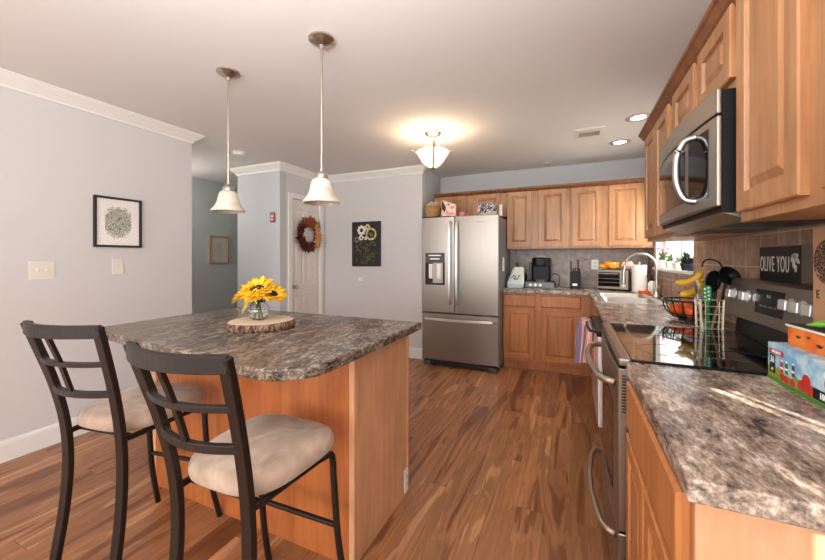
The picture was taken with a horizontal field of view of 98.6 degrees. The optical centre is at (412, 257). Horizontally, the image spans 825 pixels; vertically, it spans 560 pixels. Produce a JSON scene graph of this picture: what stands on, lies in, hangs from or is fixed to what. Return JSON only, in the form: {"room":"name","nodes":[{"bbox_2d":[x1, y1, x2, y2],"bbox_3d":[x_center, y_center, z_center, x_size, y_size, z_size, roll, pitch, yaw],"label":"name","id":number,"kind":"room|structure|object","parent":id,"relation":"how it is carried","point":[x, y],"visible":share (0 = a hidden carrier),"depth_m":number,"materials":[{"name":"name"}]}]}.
{"room":"kitchen","nodes":[
{"label":"kitchen","id":0,"kind":"room"},
{"bbox_2d":[0,86,311,440],"bbox_3d":[-2.795,0.060,1.809,0.120,2.420,7.420,0,0,24],"label":"wall","id":1,"kind":"structure","parent":0,"point":[55,157],"depth_m":2.54,"materials":[{"name":"grey paint"}]},
{"bbox_2d":[29,261,54,279],"bbox_3d":[-2.471,0.082,2.369,0.014,0.122,0.128,0,0,24],"label":"light switch","id":2,"kind":"object","parent":1,"relation":"attached to","point":[38,270],"visible":1,"depth_m":2.37,"materials":[{"name":"beige plastic"}]},
{"bbox_2d":[0,417,89,463],"bbox_3d":[-3.910,1.202,1.198,1.684,0.135,5.394,0,0,24],"label":"baseboard","id":3,"kind":"structure","parent":1,"relation":"attached to","point":[32,441],"depth_m":2.32,"materials":[{"name":"white"}]},
{"bbox_2d":[0,68,205,143],"bbox_3d":[-3.866,-1.107,1.214,1.750,0.085,5.460,0,0,24],"label":"trim","id":4,"kind":"structure","parent":1,"relation":"attached to","point":[11,80],"depth_m":2.57,"materials":[{"name":"white wood"}]},
{"bbox_2d":[93,194,141,247],"bbox_3d":[-2.289,-0.276,2.766,0.022,0.385,0.318,0,0,24],"label":"framed print","id":5,"kind":"object","parent":1,"relation":"attached to","point":[117,222],"visible":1,"depth_m":2.75,"materials":[{"name":"black"}]},
{"bbox_2d":[112,259,122,273],"bbox_3d":[-2.293,0.065,2.765,0.014,0.118,0.075,0,0,24],"label":"light switch","id":6,"kind":"object","parent":1,"relation":"attached to","point":[117,264],"visible":1,"depth_m":2.76,"materials":[{"name":"beige plastic"}]},
{"bbox_2d":[288,192,323,313],"bbox_3d":[-1.448,0.224,4.756,0.168,2.092,0.684,0,0,24],"label":"door","id":7,"kind":"structure","parent":1,"relation":"in","point":[305,270],"depth_m":4.74,"materials":[{"name":"beige wood"}]},
{"bbox_2d":[296,216,322,253],"bbox_3d":[-1.375,-0.318,4.751,0.085,0.525,0.523,0,0,24],"label":"wreath","id":8,"kind":"object","parent":7,"relation":"hanging from","point":[306,246],"visible":1,"depth_m":4.73,"materials":[{"name":"brown plant"}]},
{"bbox_2d":[229,161,426,182],"bbox_3d":[-0.809,-1.107,5.127,2.405,0.085,2.300,0,0,24],"label":"trim","id":9,"kind":"structure","parent":1,"relation":"attached to","point":[278,165],"depth_m":4.54,"materials":[{"name":"white wood"}]},
{"bbox_2d":[192,177,237,312],"bbox_3d":[-2.943,0.060,5.567,0.120,2.420,3.640,0,0,24],"label":"wall","id":10,"kind":"structure","parent":0,"point":[214,286],"depth_m":5.25,"materials":[{"name":"grey paint"}]},
{"bbox_2d":[209,235,228,263],"bbox_3d":[-2.940,-0.125,5.401,0.022,0.420,0.320,0,0,24],"label":"framed print","id":11,"kind":"object","parent":10,"relation":"attached to","point":[218,245],"visible":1,"depth_m":5.39,"materials":[{"name":"beige paper"}]},
{"bbox_2d":[238,170,285,310],"bbox_3d":[-1.920,0.060,4.507,0.725,2.420,0.100,0,0,24],"label":"wall","id":12,"kind":"structure","parent":0,"point":[261,243],"depth_m":4.43,"materials":[{"name":"grey paint"}]},
{"bbox_2d":[270,212,274,222],"bbox_3d":[-1.718,-0.500,4.351,0.072,0.130,0.020,0,0,24],"label":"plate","id":13,"kind":"object","parent":12,"relation":"attached to","point":[272,214],"visible":1,"depth_m":4.34,"materials":[{"name":"red"}]},
{"bbox_2d":[0,358,610,559],"bbox_3d":[-1.392,1.300,1.964,6.055,0.060,9.150,0,0,24],"label":"floor","id":14,"kind":"structure","parent":0,"point":[498,462],"depth_m":1.94,"materials":[{"name":"brown wood"}]},
{"bbox_2d":[20,320,221,559],"bbox_3d":[-1.213,0.754,1.523,0.414,1.038,0.599,0,0,15],"label":"bar stool","id":15,"kind":"object","parent":14,"relation":"on","point":[117,413],"visible":0.91,"depth_m":1.38,"materials":[{"name":"brown metal"}]},
{"bbox_2d":[123,341,344,559],"bbox_3d":[-0.532,0.754,1.156,0.414,1.038,0.599,0,0,22],"label":"bar stool","id":16,"kind":"object","parent":14,"relation":"on","point":[260,455],"visible":1,"depth_m":1.04,"materials":[{"name":"brown metal"}]},
{"bbox_2d":[153,335,408,559],"bbox_3d":[-0.738,0.833,1.964,1.337,0.874,0.536,0,0,24],"label":"base cabinet","id":17,"kind":"object","parent":14,"relation":"on","point":[364,402],"visible":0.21,"depth_m":1.59,"materials":[{"name":"brown wood"}]},
{"bbox_2d":[104,307,421,380],"bbox_3d":[-0.816,0.376,1.824,1.470,0.039,0.986,0,0,24],"label":"countertop","id":18,"kind":"structure","parent":17,"relation":"on","point":[316,345],"depth_m":1.55,"materials":[{"name":"laminate"}]},
{"bbox_2d":[226,315,294,332],"bbox_3d":[-0.773,0.337,1.823,0.322,0.038,0.312,0,0,4],"label":"wood slice","id":19,"kind":"object","parent":18,"relation":"on","point":[272,323],"visible":0.93,"depth_m":1.72,"materials":[{"name":"brown wood"}]},
{"bbox_2d":[247,300,269,319],"bbox_3d":[-0.795,0.269,1.835,0.109,0.097,0.109,0,0,24],"label":"glass vase","id":20,"kind":"object","parent":19,"relation":"on","point":[258,310],"visible":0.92,"depth_m":1.80,"materials":[{"name":"clear glass"}]},
{"bbox_2d":[232,283,257,303],"bbox_3d":[-0.862,0.219,1.842,0.144,0.177,0.141,0,0,45],"label":"sunflower","id":21,"kind":"object","parent":20,"relation":"in","point":[237,297],"visible":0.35,"depth_m":1.80,"materials":[{"name":"yellow plant"}]},
{"bbox_2d":[243,288,264,301],"bbox_3d":[-0.789,0.229,1.776,0.100,0.157,0.098,0,0,24],"label":"sunflower","id":22,"kind":"object","parent":20,"relation":"in","point":[254,298],"visible":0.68,"depth_m":1.75,"materials":[{"name":"yellow plant"}]},
{"bbox_2d":[237,275,275,301],"bbox_3d":[-0.798,0.199,1.814,0.176,0.218,0.185,0,0,-38],"label":"sunflower","id":23,"kind":"object","parent":20,"relation":"in","point":[268,284],"visible":0.88,"depth_m":1.82,"materials":[{"name":"yellow plant"}]},
{"bbox_2d":[256,285,288,301],"bbox_3d":[-0.722,0.224,1.818,0.145,0.168,0.149,0,0,8],"label":"sunflower","id":24,"kind":"object","parent":20,"relation":"in","point":[277,294],"visible":0.73,"depth_m":1.81,"materials":[{"name":"yellow plant"}]},
{"bbox_2d":[404,467,407,493],"bbox_3d":[-0.034,1.185,1.894,0.007,0.120,0.045,0,0,24],"label":"power outlet","id":25,"kind":"object","parent":17,"relation":"attached to","point":[406,469],"visible":1,"depth_m":1.89,"materials":[{"name":"white plastic"}]},
{"bbox_2d":[422,214,509,373],"bbox_3d":[0.679,0.396,4.402,0.904,1.748,0.888,0,0,24],"label":"refrigerator","id":26,"kind":"object","parent":14,"relation":"on","point":[463,277],"visible":1,"depth_m":4.04,"materials":[{"name":"grey metal"}]},
{"bbox_2d":[478,202,496,214],"bbox_3d":[0.876,-0.560,4.164,0.230,0.165,0.027,0,0,30],"label":"box","id":27,"kind":"object","parent":26,"relation":"on","point":[484,208],"visible":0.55,"depth_m":4.15,"materials":[{"name":"multicoloured cardboard"}]},
{"bbox_3d":[0.336,-0.482,4.377,0.360,0.029,0.275,0,0,24],"label":"serving tray","id":28,"kind":"object","parent":26,"relation":"on","visible":0},
{"bbox_2d":[424,201,440,216],"bbox_3d":[0.254,-0.596,4.400,0.228,0.198,0.228,0,0,24],"label":"wicker basket","id":29,"kind":"object","parent":28,"relation":"on","point":[433,209],"visible":0.84,"depth_m":4.32,"materials":[{"name":"beige wicker"}]},
{"bbox_2d":[441,200,455,216],"bbox_3d":[0.438,-0.592,4.267,0.170,0.190,0.104,0,0,12],"label":"holder","id":30,"kind":"object","parent":28,"relation":"on","point":[447,208],"visible":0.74,"depth_m":4.22,"materials":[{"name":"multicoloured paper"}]},
{"bbox_2d":[503,292,590,376],"bbox_3d":[1.583,0.833,4.194,0.908,0.874,0.620,0,0,24],"label":"base cabinet","id":31,"kind":"object","parent":14,"relation":"on","point":[539,330],"visible":0.79,"depth_m":3.92,"materials":[{"name":"brown wood"}]},
{"bbox_2d":[585,315,602,445],"bbox_3d":[1.405,0.836,2.099,0.689,0.868,0.600,0,0,24],"label":"dishwasher","id":32,"kind":"object","parent":14,"relation":"on","point":[597,322],"visible":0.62,"depth_m":2.02,"materials":[{"name":"grey metal"}]},
{"bbox_2d":[574,317,593,362],"bbox_3d":[1.133,0.543,2.341,0.123,0.291,0.114,0,0,24],"label":"tea towel","id":33,"kind":"object","parent":32,"relation":"hanging from","point":[584,337],"visible":0.75,"depth_m":2.31,"materials":[{"name":"fabric"}]},
{"bbox_2d":[590,300,598,380],"bbox_3d":[1.867,0.833,2.999,0.620,0.874,1.360,0,0,24],"label":"base cabinet","id":34,"kind":"object","parent":14,"relation":"on","point":[593,311],"visible":0.04,"depth_m":3.13,"materials":[{"name":"brown wood"}]},
{"bbox_2d":[502,286,737,332],"bbox_3d":[1.456,0.376,3.169,1.517,0.039,2.604,0,0,24],"label":"countertop","id":35,"kind":"structure","parent":34,"relation":"on","point":[638,314],"depth_m":2.41,"materials":[{"name":"stone"}]},
{"bbox_2d":[507,267,523,287],"bbox_3d":[1.230,0.231,4.244,0.200,0.250,0.096,0,0,19],"label":"bread bag","id":36,"kind":"object","parent":35,"relation":"on","point":[516,279],"visible":1,"depth_m":4.20,"materials":[{"name":"white plastic"}]},
{"bbox_2d":[525,280,554,288],"bbox_3d":[1.561,0.320,4.334,0.330,0.072,0.312,0,0,24],"label":"drawer","id":37,"kind":"object","parent":35,"relation":"on","point":[528,284],"visible":1,"depth_m":4.20,"materials":[{"name":"grey plastic"}]},
{"bbox_2d":[529,255,559,286],"bbox_3d":[1.603,0.161,4.312,0.344,0.381,0.298,0,0,24],"label":"coffee maker","id":38,"kind":"object","parent":37,"relation":"on","point":[539,268],"visible":1,"depth_m":4.28,"materials":[{"name":"black plastic"}]},
{"bbox_2d":[570,260,580,288],"bbox_3d":[1.900,0.189,4.144,0.110,0.335,0.122,0,0,24],"label":"knife block","id":39,"kind":"object","parent":35,"relation":"on","point":[575,276],"visible":1,"depth_m":4.10,"materials":[{"name":"black plastic"}]},
{"bbox_2d":[597,269,631,290],"bbox_3d":[2.251,0.243,3.943,0.280,0.225,0.310,0,0,-45],"label":"toaster oven","id":40,"kind":"object","parent":35,"relation":"on","point":[610,278],"visible":0.77,"depth_m":3.85,"materials":[{"name":"grey metal"}]},
{"bbox_2d":[598,261,620,269],"bbox_3d":[2.210,0.084,3.974,0.139,0.094,0.200,0,0,-45],"label":"snack bag","id":41,"kind":"object","parent":40,"relation":"on","point":[605,265],"visible":0.99,"depth_m":3.93,"materials":[{"name":"orange plastic"}]},
{"bbox_2d":[621,261,633,269],"bbox_3d":[2.336,0.081,3.852,0.100,0.105,0.110,0,0,-45],"label":"bag","id":42,"kind":"object","parent":40,"relation":"on","point":[629,264],"visible":0.61,"depth_m":3.81,"materials":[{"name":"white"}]},
{"bbox_2d":[595,292,665,304],"bbox_3d":[1.890,0.438,3.142,0.445,0.176,0.870,0,0,24],"label":"sink","id":43,"kind":"object","parent":35,"relation":"in","point":[626,298],"visible":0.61,"depth_m":3.15,"materials":[{"name":"silver metal"}]},
{"bbox_2d":[599,293,656,303],"bbox_3d":[1.880,0.440,3.147,0.362,0.173,0.810,0,0,24],"label":"basin","id":44,"kind":"object","parent":43,"relation":"in","point":[605,297],"depth_m":3.16,"materials":[{"name":"silver metal"}]},
{"bbox_2d":[631,262,646,292],"bbox_3d":[2.319,0.196,3.629,0.150,0.320,0.150,0,0,24],"label":"paper towel roll","id":45,"kind":"object","parent":35,"relation":"on","point":[639,272],"visible":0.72,"depth_m":3.58,"materials":[{"name":"white paper"}]},
{"bbox_2d":[622,252,660,297],"bbox_3d":[2.083,0.152,3.228,0.306,0.407,0.150,0,0,24],"label":"faucet","id":46,"kind":"object","parent":35,"relation":"on","point":[656,293],"visible":0.98,"depth_m":3.23,"materials":[{"name":"silver metal"}]},
{"bbox_2d":[646,275,654,293],"bbox_3d":[2.373,0.264,3.518,0.074,0.184,0.074,0,0,-21],"label":"soap dispenser","id":47,"kind":"object","parent":35,"relation":"on","point":[651,285],"visible":0.82,"depth_m":3.50,"materials":[{"name":"beige plastic"}]},
{"bbox_2d":[648,281,654,293],"bbox_3d":[2.373,0.291,3.518,0.074,0.130,0.074,0,0,24],"label":"bottle","id":48,"kind":"object","parent":47,"relation":"on","point":[651,285],"depth_m":3.49,"materials":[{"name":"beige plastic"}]},
{"bbox_2d":[658,283,662,295],"bbox_3d":[2.315,0.293,3.324,0.046,0.115,0.044,0,0,24],"label":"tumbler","id":49,"kind":"object","parent":35,"relation":"on","point":[660,285],"visible":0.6,"depth_m":3.30,"materials":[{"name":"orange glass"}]},
{"bbox_2d":[661,259,724,321],"bbox_3d":[1.591,0.179,2.027,0.280,0.353,0.280,0,0,24],"label":"fruit basket","id":50,"kind":"object","parent":35,"relation":"on","point":[681,317],"visible":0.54,"depth_m":1.99,"materials":[{"name":"brown metal"}]},
{"bbox_2d":[669,303,682,315],"bbox_3d":[1.547,0.302,2.080,0.076,0.072,0.076,0,0,24],"label":"orange","id":51,"kind":"object","parent":50,"relation":"in","point":[678,307],"visible":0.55,"depth_m":2.06,"materials":[{"name":"orange food"}]},
{"bbox_2d":[679,299,694,308],"bbox_3d":[1.609,0.279,2.079,0.076,0.072,0.076,0,0,24],"label":"orange","id":52,"kind":"object","parent":50,"relation":"in","point":[685,305],"visible":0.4,"depth_m":2.06,"materials":[{"name":"orange food"}]},
{"bbox_2d":[674,269,703,285],"bbox_3d":[1.589,0.112,2.043,0.038,0.100,0.140,0,0,-44],"label":"banana","id":53,"kind":"object","parent":50,"relation":"hanging from","point":[698,276],"visible":0.97,"depth_m":2.02,"materials":[{"name":"yellow food"}]},
{"bbox_2d":[678,280,704,296],"bbox_3d":[1.552,0.169,1.977,0.140,0.100,0.038,0,0,4],"label":"banana","id":54,"kind":"object","parent":50,"relation":"hanging from","point":[688,293],"visible":0.86,"depth_m":1.96,"materials":[{"name":"yellow food"}]},
{"bbox_2d":[684,306,698,318],"bbox_3d":[1.555,0.302,1.975,0.076,0.072,0.076,0,0,24],"label":"orange","id":55,"kind":"object","parent":50,"relation":"in","point":[688,310],"visible":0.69,"depth_m":1.96,"materials":[{"name":"orange food"}]},
{"bbox_2d":[694,297,724,329],"bbox_3d":[1.490,0.280,1.782,0.097,0.153,0.098,0,0,24],"label":"utensil holder","id":56,"kind":"object","parent":35,"relation":"on","point":[695,300],"visible":0.74,"depth_m":1.75,"materials":[{"name":"beige metal"}]},
{"bbox_2d":[694,280,703,326],"bbox_3d":[1.449,0.231,1.804,0.048,0.236,0.035,0,0,1],"label":"tongs","id":57,"kind":"object","parent":56,"relation":"in","point":[697,297],"visible":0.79,"depth_m":1.80,"materials":[{"name":"silver metal"}]},
{"bbox_2d":[694,280,704,326],"bbox_3d":[1.448,0.229,1.785,0.059,0.240,0.026,0,0,4],"label":"whisk","id":58,"kind":"object","parent":56,"relation":"in","point":[696,281],"visible":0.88,"depth_m":1.78,"materials":[{"name":"silver metal"}]},
{"bbox_2d":[702,285,711,327],"bbox_3d":[1.465,0.242,1.755,0.035,0.214,0.038,0,0,-20],"label":"spatula","id":59,"kind":"object","parent":56,"relation":"in","point":[707,290],"visible":1,"depth_m":1.75,"materials":[{"name":"green plastic"}]},
{"bbox_2d":[705,271,720,323],"bbox_3d":[1.501,0.205,1.782,0.092,0.286,0.033,0,0,-9],"label":"spatula","id":60,"kind":"object","parent":56,"relation":"in","point":[711,279],"visible":0.62,"depth_m":1.77,"materials":[{"name":"black plastic"}]},
{"bbox_2d":[711,278,719,320],"bbox_3d":[1.524,0.213,1.794,0.037,0.271,0.044,0,0,24],"label":"spoon","id":61,"kind":"object","parent":56,"relation":"in","point":[715,292],"visible":0.42,"depth_m":1.78,"materials":[{"name":"black"}]},
{"bbox_2d":[710,290,722,328],"bbox_3d":[1.495,0.251,1.738,0.055,0.196,0.036,0,0,14],"label":"wooden spoon","id":62,"kind":"object","parent":56,"relation":"in","point":[721,292],"visible":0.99,"depth_m":1.74,"materials":[{"name":"brown wood"}]},
{"bbox_2d":[713,266,740,327],"bbox_3d":[1.545,0.195,1.736,0.100,0.307,0.069,0,0,1],"label":"ladle","id":63,"kind":"object","parent":56,"relation":"in","point":[726,274],"visible":0.82,"depth_m":1.75,"materials":[{"name":"black plastic"}]},
{"bbox_2d":[585,278,813,559],"bbox_3d":[1.123,0.652,1.472,0.736,1.116,0.760,0,0,24],"label":"electric range","id":64,"kind":"object","parent":14,"relation":"on","point":[762,309],"visible":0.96,"depth_m":1.35,"materials":[{"name":"grey metal"}]},
{"bbox_2d":[585,329,629,532],"bbox_3d":[0.848,0.670,1.595,0.132,0.570,0.752,0,0,24],"label":"oven","id":65,"kind":"object","parent":64,"relation":"in","point":[613,376],"depth_m":1.31,"materials":[{"name":"silver glass"}]},
{"bbox_2d":[602,322,767,375],"bbox_3d":[1.129,0.362,1.469,0.562,0.029,0.760,0,0,24],"label":"cooktop","id":66,"kind":"object","parent":64,"relation":"in","point":[705,349],"depth_m":1.38,"materials":[{"name":"black glass"}]},
{"bbox_2d":[760,245,812,284],"bbox_3d":[1.461,0.023,1.395,0.040,0.140,0.310,0,0,24],"label":"sign","id":67,"kind":"object","parent":64,"relation":"on","point":[791,263],"visible":0.98,"depth_m":1.34,"materials":[{"name":"black wood"}]},
{"bbox_2d":[626,380,824,559],"bbox_3d":[0.878,0.833,0.787,0.620,0.874,0.677,0,0,24],"label":"base cabinet","id":68,"kind":"object","parent":14,"relation":"on","point":[662,524],"visible":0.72,"depth_m":0.64,"materials":[{"name":"brown wood"}]},
{"bbox_2d":[626,362,824,532],"bbox_3d":[0.874,0.376,0.772,0.622,0.039,0.713,0,0,24],"label":"countertop","id":69,"kind":"structure","parent":68,"relation":"on","point":[747,444],"depth_m":0.69,"materials":[{"name":"stone"}]},
{"bbox_2d":[767,341,824,408],"bbox_3d":[1.038,0.302,0.880,0.094,0.108,0.360,0,0,22],"label":"box","id":70,"kind":"object","parent":69,"relation":"on","point":[801,371],"visible":1,"depth_m":0.93,"materials":[{"name":"blue"}]},
{"bbox_2d":[798,380,805,391],"bbox_3d":[1.003,0.330,0.915,0.001,0.030,0.030,0,0,22],"label":"print","id":71,"kind":"object","parent":70,"relation":"on","point":[802,388],"depth_m":0.92},
{"bbox_2d":[785,322,824,356],"bbox_3d":[1.067,0.217,0.897,0.070,0.062,0.248,0,0,20],"label":"box","id":72,"kind":"object","parent":70,"relation":"on","point":[811,339],"visible":0.88,"depth_m":0.95,"materials":[{"name":"orange cardboard"}]},
{"bbox_2d":[796,336,823,348],"bbox_3d":[1.042,0.220,0.920,0.001,0.023,0.148,0,0,20],"label":"print","id":73,"kind":"object","parent":72,"relation":"attached to","point":[818,346],"depth_m":0.91},
{"bbox_2d":[806,320,824,327],"bbox_3d":[1.070,0.167,0.907,0.050,0.031,0.091,0,0,14],"label":"packet","id":74,"kind":"object","parent":72,"relation":"on","point":[820,323],"visible":1,"depth_m":0.92,"materials":[{"name":"green plastic"}]},
{"bbox_2d":[802,375,810,387],"bbox_3d":[0.997,0.312,0.898,0.001,0.032,0.032,0,0,22],"label":"print","id":75,"kind":"object","parent":70,"relation":"on","point":[805,379],"depth_m":0.90},
{"bbox_2d":[806,385,812,396],"bbox_3d":[0.991,0.332,0.885,0.001,0.030,0.030,0,0,22],"label":"print","id":76,"kind":"object","parent":70,"relation":"on","point":[809,390],"depth_m":0.89},
{"bbox_2d":[813,228,824,321],"bbox_3d":[1.147,0.136,0.878,0.104,0.440,0.310,0,0,24],"label":"sign","id":77,"kind":"object","parent":69,"relation":"on","point":[818,234],"visible":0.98,"depth_m":1.00,"materials":[{"name":"brown"}]},
{"bbox_2d":[0,0,711,185],"bbox_3d":[-1.392,-1.190,1.964,6.055,0.080,9.150,0,0,24],"label":"ceiling","id":78,"kind":"structure","parent":0,"point":[507,85],"depth_m":2.18,"materials":[{"name":"white paint"}]},
{"bbox_2d":[210,66,244,213],"bbox_3d":[-1.140,-0.718,2.197,0.194,0.864,0.194,0,0,24],"label":"pendant light","id":79,"kind":"object","parent":78,"relation":"hanging from","point":[227,201],"visible":1,"depth_m":2.17,"materials":[{"name":"white glass"}]},
{"bbox_2d":[232,151,245,156],"bbox_3d":[-1.885,-1.129,3.867,0.136,0.041,0.136,0,0,24],"label":"smoke detector","id":80,"kind":"object","parent":78,"relation":"attached to","point":[236,153],"visible":1,"depth_m":3.83,"materials":[{"name":"white plastic"}]},
{"bbox_2d":[302,30,339,205],"bbox_3d":[-0.476,-0.718,1.862,0.194,0.864,0.194,0,0,24],"label":"pendant light","id":81,"kind":"object","parent":78,"relation":"hanging from","point":[321,191],"visible":1,"depth_m":1.84,"materials":[{"name":"white glass"}]},
{"bbox_2d":[411,130,452,169],"bbox_3d":[0.146,-0.978,3.263,0.379,0.345,0.398,0,0,24],"label":"ceiling light","id":82,"kind":"object","parent":78,"relation":"attached to","point":[432,157],"visible":1,"depth_m":3.19,"materials":[{"name":"white glass"}]},
{"bbox_2d":[575,126,604,140],"bbox_3d":[1.629,-1.144,3.275,0.240,0.012,0.290,0,0,24],"label":"ceiling vent","id":83,"kind":"object","parent":78,"relation":"in","point":[596,132],"visible":1,"depth_m":3.26,"materials":[{"name":"beige plastic"}]},
{"bbox_2d":[609,139,630,144],"bbox_3d":[2.055,-1.145,3.517,0.184,0.010,0.184,0,0,24],"label":"recessed light","id":84,"kind":"object","parent":78,"relation":"in","point":[619,141],"visible":1,"depth_m":3.50,"materials":[{"name":"beige"}]},
{"bbox_2d":[625,113,649,121],"bbox_3d":[1.845,-1.145,2.900,0.184,0.010,0.184,0,0,24],"label":"recessed light","id":85,"kind":"object","parent":78,"relation":"in","point":[638,117],"visible":0.96,"depth_m":2.90,"materials":[{"name":"beige"}]},
{"bbox_2d":[324,171,424,347],"bbox_3d":[-0.552,0.060,4.815,1.520,2.420,0.100,0,0,24],"label":"wall","id":86,"kind":"structure","parent":0,"point":[392,290],"depth_m":4.70,"materials":[{"name":"grey paint"}]},
{"bbox_2d":[352,221,380,266],"bbox_3d":[-0.621,-0.188,4.770,0.435,0.600,0.038,0,0,24],"label":"flower canvas","id":87,"kind":"object","parent":86,"relation":"attached to","point":[366,236],"visible":1,"depth_m":4.75,"materials":[{"name":"black fabric"}]},
{"bbox_2d":[409,347,423,358],"bbox_3d":[-0.450,1.202,5.025,1.534,0.135,0.594,0,0,24],"label":"baseboard","id":88,"kind":"structure","parent":86,"relation":"attached to","point":[416,353],"depth_m":4.48,"materials":[{"name":"white"}]},
{"bbox_2d":[425,169,439,216],"bbox_3d":[0.255,0.060,4.881,0.100,2.420,0.680,0,0,24],"label":"wall","id":89,"kind":"structure","parent":0,"point":[432,181],"depth_m":4.72,"materials":[{"name":"grey paint"}]},
{"bbox_2d":[440,158,644,287],"bbox_3d":[1.622,0.060,4.588,2.635,2.420,0.100,0,0,24],"label":"wall","id":90,"kind":"structure","parent":0,"point":[628,168],"depth_m":4.49,"materials":[{"name":"grey paint"}]},
{"bbox_2d":[435,193,506,219],"bbox_3d":[0.796,-0.665,4.698,0.937,0.310,0.368,0,0,24],"label":"upper cabinet","id":91,"kind":"object","parent":90,"relation":"attached to","point":[468,204],"visible":0.46,"depth_m":4.50,"materials":[{"name":"brown wood"}]},
{"bbox_2d":[434,177,644,197],"bbox_3d":[1.418,-0.824,4.221,2.466,0.052,0.033,0,0,24],"label":"crown molding","id":92,"kind":"structure","parent":91,"relation":"attached to","point":[631,180],"depth_m":4.15,"materials":[{"name":"brown wood"}]},
{"bbox_2d":[507,188,569,249],"bbox_3d":[1.546,-0.465,4.363,0.704,0.710,0.368,0,0,24],"label":"upper cabinet","id":93,"kind":"object","parent":90,"relation":"attached to","point":[540,219],"visible":1,"depth_m":4.20,"materials":[{"name":"brown wood"}]},
{"bbox_2d":[511,248,647,288],"bbox_3d":[1.990,0.113,4.362,1.517,0.486,0.010,0,0,24],"label":"backsplash","id":94,"kind":"structure","parent":90,"relation":"attached to","point":[560,258],"depth_m":4.35,"materials":[{"name":"tile"}]},
{"bbox_2d":[591,260,597,269],"bbox_3d":[2.190,0.080,4.264,0.075,0.118,0.007,0,0,24],"label":"power outlet","id":95,"kind":"object","parent":94,"relation":"attached to","point":[594,263],"visible":1,"depth_m":4.26,"materials":[{"name":"white plastic"}]},
{"bbox_2d":[570,183,652,248],"bbox_3d":[2.237,-0.465,4.054,0.805,0.710,0.368,0,0,24],"label":"upper cabinet","id":96,"kind":"object","parent":90,"relation":"attached to","point":[611,216],"visible":0.88,"depth_m":3.91,"materials":[{"name":"brown wood"}]},
{"bbox_2d":[653,242,735,325],"bbox_3d":[1.116,0.060,0.377,0.120,2.420,8.000,0,0,24],"label":"wall","id":97,"kind":"structure","parent":0,"point":[657,244],"depth_m":3.68,"materials":[{"name":"grey paint"}]},
{"bbox_2d":[652,241,692,274],"bbox_3d":[2.313,-0.279,3.101,0.150,0.802,1.290,0,0,24],"label":"window","id":98,"kind":"structure","parent":97,"relation":"in","point":[678,247],"depth_m":3.15,"materials":[{"name":"white glass"}]},
{"bbox_2d":[657,248,669,267],"bbox_3d":[2.448,-0.004,3.472,0.100,0.204,0.226,0,0,24],"label":"potted plant","id":99,"kind":"object","parent":98,"relation":"on","point":[662,257],"visible":0.84,"depth_m":3.45,"materials":[{"name":"green plant"}]},
{"bbox_2d":[664,252,675,268],"bbox_3d":[2.350,0.021,3.238,0.088,0.153,0.148,0,0,24],"label":"potted plant","id":100,"kind":"object","parent":98,"relation":"on","point":[669,259],"visible":0.95,"depth_m":3.22,"materials":[{"name":"green plant"}]},
{"bbox_2d":[671,255,680,269],"bbox_3d":[2.255,0.035,3.007,0.105,0.125,0.093,0,0,-29],"label":"potted plant","id":101,"kind":"object","parent":98,"relation":"on","point":[676,266],"visible":0.8,"depth_m":2.99,"materials":[{"name":"beige plant"}]},
{"bbox_2d":[679,251,689,270],"bbox_3d":[2.151,0.020,2.790,0.088,0.155,0.181,0,0,41],"label":"potted plant","id":102,"kind":"object","parent":98,"relation":"on","point":[684,260],"visible":0.6,"depth_m":2.77,"materials":[{"name":"grey plant"}]},
{"bbox_2d":[685,255,692,270],"bbox_3d":[2.084,0.037,2.644,0.088,0.122,0.129,0,0,24],"label":"potted plant","id":103,"kind":"object","parent":98,"relation":"on","point":[689,265],"visible":0.61,"depth_m":2.63,"materials":[{"name":"grey plant"}]},
{"bbox_2d":[645,104,754,241],"bbox_3d":[1.611,-0.465,2.060,0.348,0.710,0.673,0,0,24],"label":"upper cabinet","id":104,"kind":"object","parent":97,"relation":"attached to","point":[661,131],"visible":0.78,"depth_m":2.08,"materials":[{"name":"brown wood"}]},
{"bbox_2d":[672,3,735,131],"bbox_3d":[1.311,-0.675,1.389,0.348,0.290,0.793,0,0,24],"label":"upper cabinet","id":105,"kind":"object","parent":97,"relation":"attached to","point":[715,68],"visible":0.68,"depth_m":1.27,"materials":[{"name":"brown wood"}]},
{"bbox_2d":[660,88,824,233],"bbox_3d":[1.249,-0.322,1.408,0.470,0.416,0.790,0,0,24],"label":"microwave","id":106,"kind":"object","parent":105,"relation":"attached to","point":[698,158],"visible":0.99,"depth_m":1.22,"materials":[{"name":"silver plastic"}]},
{"bbox_2d":[648,223,824,324],"bbox_3d":[1.857,0.113,2.193,0.010,0.486,4.080,0,0,24],"label":"backsplash","id":107,"kind":"structure","parent":97,"relation":"attached to","point":[742,254],"depth_m":1.94,"materials":[{"name":"tile"}]},
{"bbox_2d":[736,0,824,221],"bbox_3d":[0.976,-0.465,0.642,0.348,0.710,0.840,0,0,24],"label":"upper cabinet","id":108,"kind":"object","parent":97,"relation":"attached to","point":[780,44],"visible":1,"depth_m":0.86,"materials":[{"name":"brown wood"}]},
{"bbox_2d":[638,0,735,141],"bbox_3d":[1.275,-0.823,1.340,0.375,0.075,2.357,0,0,24],"label":"crown molding","id":109,"kind":"structure","parent":108,"relation":"attached to","point":[716,9],"depth_m":1.46,"materials":[{"name":"brown wood"}]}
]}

